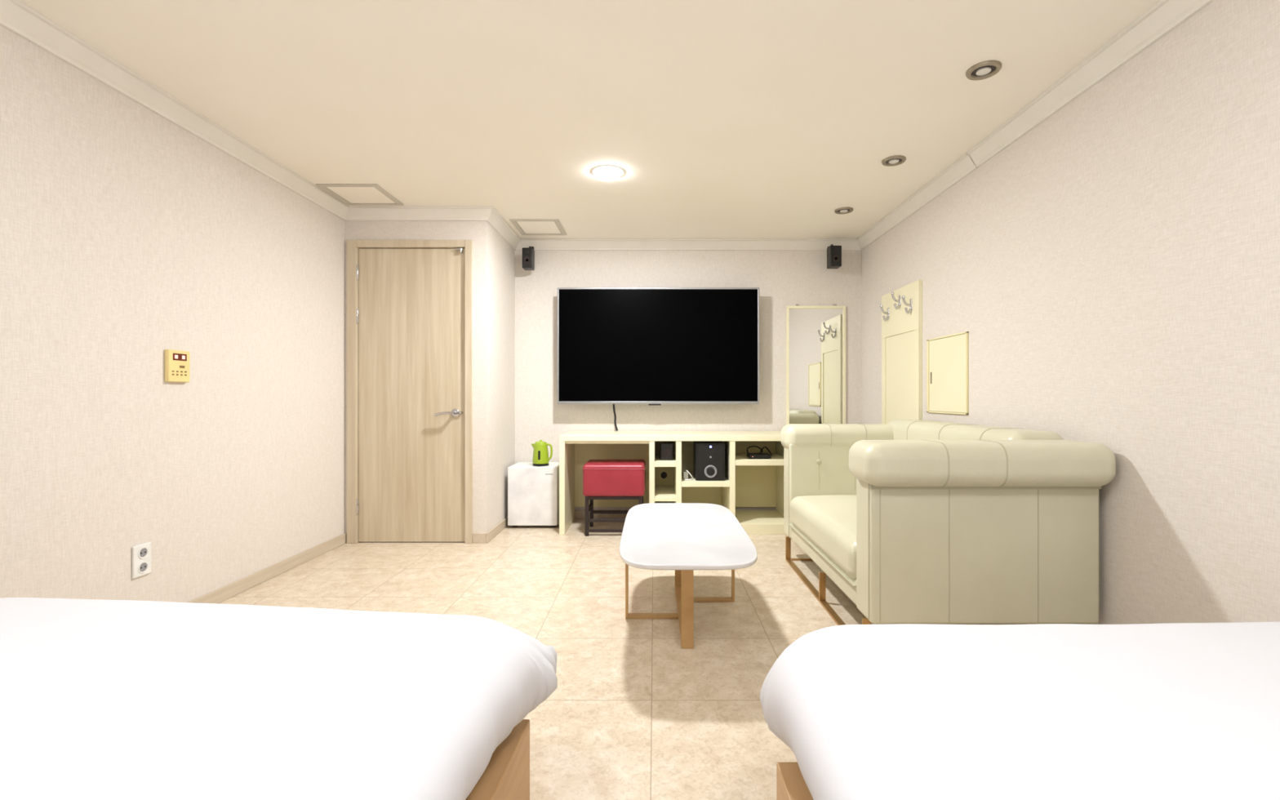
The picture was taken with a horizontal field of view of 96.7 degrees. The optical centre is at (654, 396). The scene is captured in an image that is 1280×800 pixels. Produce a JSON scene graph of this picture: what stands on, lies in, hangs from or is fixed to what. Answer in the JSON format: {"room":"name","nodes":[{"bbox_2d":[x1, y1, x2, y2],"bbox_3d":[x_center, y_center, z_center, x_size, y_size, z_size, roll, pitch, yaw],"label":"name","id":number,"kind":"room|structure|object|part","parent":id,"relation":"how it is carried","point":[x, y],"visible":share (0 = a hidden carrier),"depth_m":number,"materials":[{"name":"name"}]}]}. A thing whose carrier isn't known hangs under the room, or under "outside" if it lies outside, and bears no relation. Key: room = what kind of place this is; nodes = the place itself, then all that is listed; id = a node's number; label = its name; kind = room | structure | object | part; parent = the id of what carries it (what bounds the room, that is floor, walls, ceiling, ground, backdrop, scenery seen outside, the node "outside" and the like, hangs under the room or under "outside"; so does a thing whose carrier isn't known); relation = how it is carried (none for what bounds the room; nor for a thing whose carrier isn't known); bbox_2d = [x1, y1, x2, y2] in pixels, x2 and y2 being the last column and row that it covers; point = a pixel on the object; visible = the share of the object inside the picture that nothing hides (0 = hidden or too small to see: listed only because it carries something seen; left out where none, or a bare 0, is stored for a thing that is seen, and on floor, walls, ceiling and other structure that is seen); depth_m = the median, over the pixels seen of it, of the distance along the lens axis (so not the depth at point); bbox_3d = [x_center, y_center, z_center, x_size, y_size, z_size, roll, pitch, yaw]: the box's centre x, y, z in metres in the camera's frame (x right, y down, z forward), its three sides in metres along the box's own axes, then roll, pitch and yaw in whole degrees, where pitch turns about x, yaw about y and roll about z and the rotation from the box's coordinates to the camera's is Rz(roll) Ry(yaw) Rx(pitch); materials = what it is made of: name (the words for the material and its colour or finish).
{"room":"hotel room","nodes":[
{"label":"hotel room","id":0,"kind":"room"},
{"bbox_2d":[0,25,345,602],"bbox_3d":[-2.170,-0.142,1.497,0.100,2.284,4.994,0,0,0],"label":"wall","id":1,"kind":"structure","parent":0,"point":[127,237],"depth_m":2.39,"materials":[{"name":"paint"}]},
{"bbox_2d":[132,542,151,578],"bbox_3d":[-2.114,0.673,2.346,0.013,0.130,0.082,0,0,0],"label":"wall outlet","id":2,"kind":"object","parent":1,"relation":"attached to","point":[141,553],"visible":1,"depth_m":2.34,"materials":[{"name":"white plastic"}]},
{"bbox_2d":[137,546,148,573],"bbox_3d":[-2.108,0.673,2.346,0.003,0.106,0.046,0,0,0],"label":"socket","id":3,"kind":"object","parent":2,"relation":"attached to","point":[143,552],"depth_m":2.35,"materials":[{"name":"white plastic"}]},
{"bbox_2d":[164,349,190,382],"bbox_3d":[-2.109,-0.135,2.516,0.022,0.140,0.114,0,0,0],"label":"wall thermostat","id":4,"kind":"object","parent":1,"relation":"attached to","point":[177,362],"visible":1,"depth_m":2.50,"materials":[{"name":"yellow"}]},
{"bbox_2d":[188,533,346,603],"bbox_3d":[-2.114,0.966,1.497,0.012,0.068,4.794,0,0,0],"label":"baseboard","id":5,"kind":"structure","parent":1,"relation":"attached to","point":[217,596],"depth_m":3.10,"materials":[{"name":"brown wood"}]},
{"bbox_2d":[357,247,358,542],"bbox_3d":[-1.665,-0.010,3.900,0.740,2.020,0.012,0,0,0],"label":"door stop","id":6,"kind":"object","parent":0,"point":[357,247],"depth_m":3.89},
{"bbox_2d":[345,220,490,542],"bbox_3d":[-1.635,-0.142,3.944,0.970,2.284,0.100,0,0,0],"label":"wall","id":7,"kind":"structure","parent":0,"point":[477,231],"depth_m":3.89,"materials":[{"name":"paint"}]},
{"bbox_2d":[346,240,472,543],"bbox_3d":[-1.673,-0.035,3.935,0.855,2.070,0.118,0,0,0],"label":"door frame","id":8,"kind":"structure","parent":7,"relation":"in","point":[352,245],"depth_m":3.88,"materials":[{"name":"brown wood"}]},
{"bbox_3d":[-2.032,-0.850,3.888,0.016,0.100,0.016,0,0,0],"label":"hinge","id":9,"kind":"part","parent":8,"relation":"part of","materials":[{"name":"silver metal"}]},
{"bbox_3d":[-2.032,-0.550,3.888,0.016,0.100,0.016,0,0,0],"label":"hinge","id":10,"kind":"part","parent":8,"relation":"part of","materials":[{"name":"silver metal"}]},
{"bbox_2d":[355,248,464,542],"bbox_3d":[-1.671,-0.011,3.909,0.739,2.010,0.058,0,0,0],"label":"door","id":11,"kind":"structure","parent":8,"relation":"attached to","point":[411,300],"depth_m":3.90,"materials":[{"name":"beige wood"}]},
{"bbox_3d":[-2.032,0.750,3.888,0.016,0.100,0.016,0,0,0],"label":"hinge","id":12,"kind":"part","parent":11,"relation":"part of","materials":[{"name":"silver metal"}]},
{"bbox_2d":[451,408,459,417],"bbox_3d":[-1.365,0.110,3.893,0.056,0.056,0.010,0,0,0],"label":"rose","id":13,"kind":"object","parent":11,"relation":"attached to","point":[457,414],"visible":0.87,"depth_m":3.89,"materials":[{"name":"silver metal"}]},
{"bbox_3d":[-1.365,0.110,3.869,0.022,0.022,0.050,0,0,0],"label":"handle neck","id":14,"kind":"object","parent":13,"relation":"attached to","visible":0},
{"bbox_2d":[434,411,453,416],"bbox_3d":[-1.422,0.117,3.846,0.132,0.034,0.026,0,0,0],"label":"lever","id":15,"kind":"object","parent":14,"relation":"attached to","point":[444,412],"visible":1,"depth_m":3.84,"materials":[{"name":"silver metal"}]},
{"bbox_2d":[454,248,463,253],"bbox_3d":[-1.335,-0.996,3.881,0.050,0.032,0.034,0,0,0],"label":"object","id":16,"kind":"structure","parent":7,"relation":"in","point":[460,250],"depth_m":3.87,"materials":[{"name":"silver metal"}]},
{"bbox_2d":[472,533,486,542],"bbox_3d":[-1.197,0.966,3.888,0.094,0.068,0.012,0,0,0],"label":"baseboard","id":17,"kind":"structure","parent":7,"relation":"attached to","point":[477,537],"depth_m":3.88,"materials":[{"name":"brown wood"}]},
{"bbox_2d":[490,225,515,529],"bbox_3d":[-1.200,-0.142,4.337,0.100,2.284,0.686,0,0,0],"label":"wall","id":18,"kind":"structure","parent":0,"point":[502,254],"depth_m":4.25,"materials":[{"name":"paint"}]},
{"bbox_2d":[486,516,507,542],"bbox_3d":[-1.144,0.966,4.281,0.012,0.068,0.798,0,0,0],"label":"baseboard","id":19,"kind":"structure","parent":18,"relation":"attached to","point":[503,524],"depth_m":4.10,"materials":[{"name":"brown wood"}]},
{"bbox_2d":[219,518,874,799],"bbox_3d":[-0.210,1.050,1.890,4.020,0.100,5.780,0,0,0],"label":"floor","id":20,"kind":"structure","parent":0,"point":[633,713],"depth_m":2.42,"materials":[{"name":"tile"}]},
{"bbox_2d":[0,597,557,799],"bbox_3d":[-1.056,0.700,0.411,1.586,0.600,2.201,0,0,3],"label":"bed","id":21,"kind":"object","parent":20,"relation":"on","point":[100,700],"visible":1,"depth_m":0.99,"materials":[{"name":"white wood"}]},
{"bbox_2d":[507,462,559,526],"bbox_3d":[-0.927,0.767,4.484,0.375,0.466,0.351,0,0,0],"label":"mini fridge","id":22,"kind":"object","parent":20,"relation":"on","point":[533,491],"visible":0.88,"depth_m":4.31,"materials":[{"name":"white plastic"}]},
{"bbox_2d":[531,440,552,466],"bbox_3d":[-0.881,0.433,4.415,0.126,0.199,0.138,0,0,-43],"label":"electric kettle","id":23,"kind":"object","parent":22,"relation":"on","point":[540,453],"visible":1,"depth_m":4.38,"materials":[{"name":"green plastic"}]},
{"bbox_3d":[-0.885,0.525,4.420,0.124,0.015,0.124,0,0,0],"label":"plate","id":24,"kind":"part","parent":23,"relation":"part of","materials":[{"name":"black plastic"}]},
{"bbox_3d":[-0.885,0.348,4.420,0.092,0.028,0.092,0,0,0],"label":"lid","id":25,"kind":"part","parent":23,"relation":"part of","materials":[{"name":"plastic"}]},
{"bbox_3d":[-0.816,0.429,4.409,0.050,0.135,0.018,0,0,0],"label":"handle","id":26,"kind":"part","parent":23,"relation":"part of","materials":[{"name":"plastic"}]},
{"bbox_2d":[582,459,645,536],"bbox_3d":[-0.293,0.743,4.240,0.447,0.515,0.364,0,0,0],"label":"stool","id":27,"kind":"object","parent":20,"relation":"on","point":[602,479],"visible":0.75,"depth_m":4.06,"materials":[{"name":"leather"}]},
{"bbox_2d":[582,459,645,496],"bbox_3d":[-0.293,0.600,4.240,0.443,0.230,0.360,0,0,0],"label":"cushion","id":28,"kind":"object","parent":27,"relation":"on","point":[601,477],"depth_m":4.06,"materials":[{"name":"red leather"}]},
{"bbox_2d":[559,431,786,534],"bbox_3d":[0.169,0.640,4.394,1.722,0.720,0.541,0,0,0],"label":"console desk","id":29,"kind":"object","parent":20,"relation":"on","point":[748,482],"visible":0.72,"depth_m":4.50,"materials":[{"name":"beige laminate"}]},
{"bbox_2d":[660,471,666,478],"bbox_3d":[0.075,0.640,4.641,0.052,0.052,0.008,0,0,0],"label":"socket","id":30,"kind":"object","parent":29,"relation":"attached to","point":[663,474],"depth_m":4.64,"materials":[{"name":"plastic"}]},
{"bbox_2d":[660,442,672,460],"bbox_3d":[0.090,0.406,4.248,0.090,0.123,0.104,0,0,0],"label":"speaker","id":31,"kind":"object","parent":29,"relation":"on","point":[666,448],"visible":1,"depth_m":4.20},
{"bbox_3d":[0.169,0.611,4.654,1.642,0.578,0.018,0,0,0],"label":"panel","id":32,"kind":"part","parent":29,"relation":"part of","materials":[{"name":"beige laminate"}]},
{"bbox_2d":[683,470,693,479],"bbox_3d":[0.250,0.577,4.237,0.069,0.072,0.127,0,0,0],"label":"power adapter","id":33,"kind":"object","parent":29,"relation":"on","point":[686,473],"visible":1,"depth_m":4.24,"materials":[{"name":"white plastic"}]},
{"bbox_2d":[693,440,724,480],"bbox_3d":[0.407,0.475,4.279,0.215,0.275,0.282,0,0,0],"label":"subwoofer","id":34,"kind":"object","parent":29,"relation":"in","point":[708,456],"visible":0.97,"depth_m":4.15,"materials":[{"name":"black plastic"}]},
{"bbox_2d":[746,445,772,458],"bbox_3d":[0.802,0.421,4.328,0.204,0.075,0.259,0,0,0],"label":"box","id":35,"kind":"object","parent":29,"relation":"on","point":[751,455],"visible":1,"depth_m":4.23,"materials":[{"name":"black plastic"}]},
{"bbox_2d":[619,502,757,648],"bbox_3d":[0.130,0.797,2.600,0.548,0.405,1.180,0,0,0],"label":"coffee table","id":36,"kind":"object","parent":20,"relation":"on","point":[684,538],"visible":1,"depth_m":2.38,"materials":[{"name":"white stone"}]},
{"bbox_3d":[-0.013,0.808,2.580,0.238,0.384,0.040,0,0,0],"label":"frame","id":37,"kind":"part","parent":36,"relation":"part of","materials":[{"name":"brown wood"}]},
{"bbox_3d":[0.130,0.808,2.628,0.048,0.384,0.744,0,0,0],"label":"leg frame","id":38,"kind":"part","parent":36,"relation":"part of","materials":[{"name":"brown wood"}]},
{"bbox_3d":[0.272,0.808,2.790,0.236,0.384,0.040,0,0,0],"label":"frame","id":39,"kind":"part","parent":36,"relation":"part of","materials":[{"name":"brown wood"}]},
{"bbox_2d":[780,419,1115,625],"bbox_3d":[1.229,0.569,2.835,0.922,0.862,1.583,0,0,0],"label":"leather sofa","id":40,"kind":"object","parent":20,"relation":"on","point":[914,521],"visible":0.98,"depth_m":2.12,"materials":[{"name":"beige leather"}]},
{"bbox_3d":[1.238,0.567,3.495,0.857,0.574,0.170,0,0,0],"label":"arm","id":41,"kind":"part","parent":40,"relation":"part of","materials":[{"name":"beige leather"}]},
{"bbox_2d":[790,494,856,578],"bbox_3d":[1.149,0.663,2.853,0.702,0.205,1.107,0,0,0],"label":"seat cushion","id":42,"kind":"object","parent":40,"relation":"on","point":[827,523],"depth_m":2.78,"materials":[{"name":"beige leather"}]},
{"bbox_3d":[1.233,0.797,2.853,0.830,0.114,1.135,0,0,0],"label":"seat","id":43,"kind":"part","parent":40,"relation":"part of","materials":[{"name":"beige leather"}]},
{"bbox_3d":[1.215,0.927,2.833,0.830,0.146,1.295,0,0,0],"label":"sled frame","id":44,"kind":"part","parent":40,"relation":"part of","materials":[{"name":"gold metal"}]},
{"bbox_3d":[1.238,0.567,2.210,0.857,0.574,0.170,0,0,0],"label":"arm","id":45,"kind":"part","parent":40,"relation":"part of","materials":[{"name":"beige leather"}]},
{"bbox_2d":[760,622,1279,799],"bbox_3d":[0.946,0.700,0.335,1.432,0.600,2.114,0,0,0],"label":"bed","id":46,"kind":"object","parent":20,"relation":"on","point":[1168,711],"visible":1,"depth_m":0.95,"materials":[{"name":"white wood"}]},
{"bbox_2d":[19,0,1160,238],"bbox_3d":[-0.210,-1.334,1.890,4.020,0.100,5.780,0,0,0],"label":"ceiling","id":47,"kind":"structure","parent":0,"point":[720,118],"depth_m":2.37,"materials":[{"name":"paint"}]},
{"bbox_2d":[315,183,404,205],"bbox_3d":[-1.860,-1.280,3.615,0.370,0.008,0.370,0,0,0],"label":"access hatch","id":48,"kind":"object","parent":47,"relation":"attached to","point":[352,194],"depth_m":3.59,"materials":[{"name":"beige paint"}]},
{"bbox_2d":[509,218,566,235],"bbox_3d":[-0.873,-1.280,4.305,0.355,0.008,0.390,0,0,0],"label":"access hatch","id":49,"kind":"object","parent":47,"relation":"attached to","point":[530,226],"depth_m":4.28,"materials":[{"name":"beige paint"}]},
{"bbox_2d":[591,165,624,178],"bbox_3d":[-0.266,-1.281,3.250,0.184,0.007,0.184,0,0,0],"label":"recessed light","id":50,"kind":"object","parent":47,"relation":"in","point":[602,171],"depth_m":3.23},
{"bbox_2d":[834,206,853,213],"bbox_3d":[1.300,-1.277,3.910,0.122,0.014,0.122,0,0,0],"label":"recessed light","id":51,"kind":"object","parent":47,"relation":"in","point":[846,210],"visible":1,"depth_m":3.90,"materials":[{"name":"brown metal"}]},
{"bbox_3d":[1.300,-1.275,3.910,0.052,0.010,0.052,0,0,0],"label":"bulb","id":52,"kind":"part","parent":51,"relation":"part of","materials":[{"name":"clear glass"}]},
{"bbox_2d":[881,155,906,166],"bbox_3d":[1.297,-1.277,3.086,0.122,0.014,0.122,0,0,0],"label":"recessed light","id":53,"kind":"object","parent":47,"relation":"in","point":[895,160],"visible":1,"depth_m":3.07,"materials":[{"name":"brown metal"}]},
{"bbox_3d":[1.297,-1.275,3.086,0.052,0.010,0.052,0,0,0],"label":"bulb","id":54,"kind":"part","parent":53,"relation":"part of","materials":[{"name":"white glass"}]},
{"bbox_2d":[965,60,1001,80],"bbox_3d":[1.290,-1.277,2.232,0.122,0.014,0.122,0,0,0],"label":"recessed light","id":55,"kind":"object","parent":47,"relation":"in","point":[984,69],"visible":1,"depth_m":2.22,"materials":[{"name":"brown metal"}]},
{"bbox_3d":[1.290,-1.275,2.232,0.052,0.010,0.052,0,0,0],"label":"bulb","id":56,"kind":"part","parent":55,"relation":"part of","materials":[{"name":"white glass"}]},
{"bbox_2d":[515,250,861,510],"bbox_3d":[0.225,-0.142,4.730,2.950,2.284,0.100,0,0,0],"label":"wall","id":57,"kind":"structure","parent":0,"point":[784,278],"depth_m":4.68,"materials":[{"name":"paint"}]},
{"bbox_2d":[522,246,534,270],"bbox_3d":[-1.010,-1.127,4.588,0.080,0.215,0.185,0,0,0],"label":"wall speaker","id":58,"kind":"object","parent":57,"relation":"attached to","point":[528,253],"visible":1,"depth_m":4.50,"materials":[{"name":"black plastic"}]},
{"bbox_2d":[575,510,626,518],"bbox_3d":[0.275,0.966,4.674,2.826,0.068,0.012,0,0,0],"label":"baseboard","id":59,"kind":"structure","parent":57,"relation":"attached to","point":[579,513],"depth_m":4.67,"materials":[{"name":"brown wood"}]},
{"bbox_2d":[557,287,759,431],"bbox_3d":[0.029,-0.296,4.600,1.607,1.143,0.160,0,0,0],"label":"television","id":60,"kind":"object","parent":57,"relation":"attached to","point":[616,345],"visible":1,"depth_m":4.53,"materials":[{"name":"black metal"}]},
{"bbox_2d":[786,304,845,424],"bbox_3d":[1.323,0.010,4.669,0.485,1.540,0.022,0,0,0],"label":"wall mirror","id":61,"kind":"object","parent":57,"relation":"attached to","point":[815,335],"visible":0.51,"depth_m":4.67,"materials":[{"name":"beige mirror"}]},
{"bbox_2d":[826,244,841,268],"bbox_3d":[1.435,-1.143,4.588,0.090,0.220,0.185,0,0,0],"label":"wall speaker","id":62,"kind":"object","parent":57,"relation":"attached to","point":[833,252],"visible":1,"depth_m":4.50,"materials":[{"name":"black plastic"}]},
{"bbox_2d":[861,0,1279,624],"bbox_3d":[1.750,-0.142,1.890,0.100,2.284,5.780,0,0,0],"label":"wall","id":63,"kind":"structure","parent":0,"point":[1111,273],"depth_m":1.96,"materials":[{"name":"paint"}]},
{"bbox_2d":[0,0,1214,250],"bbox_3d":[-0.210,-1.244,1.890,3.820,0.080,5.580,0,0,0],"label":"trim","id":64,"kind":"structure","parent":63,"relation":"attached to","point":[15,15],"depth_m":2.69,"materials":[{"name":"paint"}]},
{"bbox_2d":[880,280,922,423],"bbox_3d":[1.655,0.069,3.905,0.088,1.622,0.590,0,0,0],"label":"coat rack","id":65,"kind":"object","parent":63,"relation":"attached to","point":[901,308],"visible":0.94,"depth_m":3.86,"materials":[{"name":"beige laminate"}]},
{"bbox_3d":[1.671,-0.600,4.070,0.005,0.070,0.028,0,0,0],"label":"hook plate","id":66,"kind":"part","parent":65,"relation":"part of","materials":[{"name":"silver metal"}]},
{"bbox_3d":[1.671,-0.655,3.880,0.005,0.070,0.028,0,0,0],"label":"hook plate","id":67,"kind":"part","parent":65,"relation":"part of","materials":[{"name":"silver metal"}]},
{"bbox_3d":[1.671,-0.600,3.710,0.005,0.070,0.028,0,0,0],"label":"hook plate","id":68,"kind":"part","parent":65,"relation":"part of","materials":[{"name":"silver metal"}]},
{"bbox_2d":[926,331,968,414],"bbox_3d":[1.694,-0.128,3.305,0.012,0.450,0.450,0,0,0],"label":"access panel","id":69,"kind":"object","parent":63,"relation":"attached to","point":[965,332],"visible":1,"depth_m":3.23,"materials":[{"name":"beige laminate"}]},
{"bbox_2d":[928,333,965,413],"bbox_3d":[1.696,-0.128,3.299,0.008,0.430,0.418,0,0,0],"label":"panel door","id":70,"kind":"object","parent":69,"relation":"attached to","point":[947,356],"visible":1,"depth_m":3.29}
]}

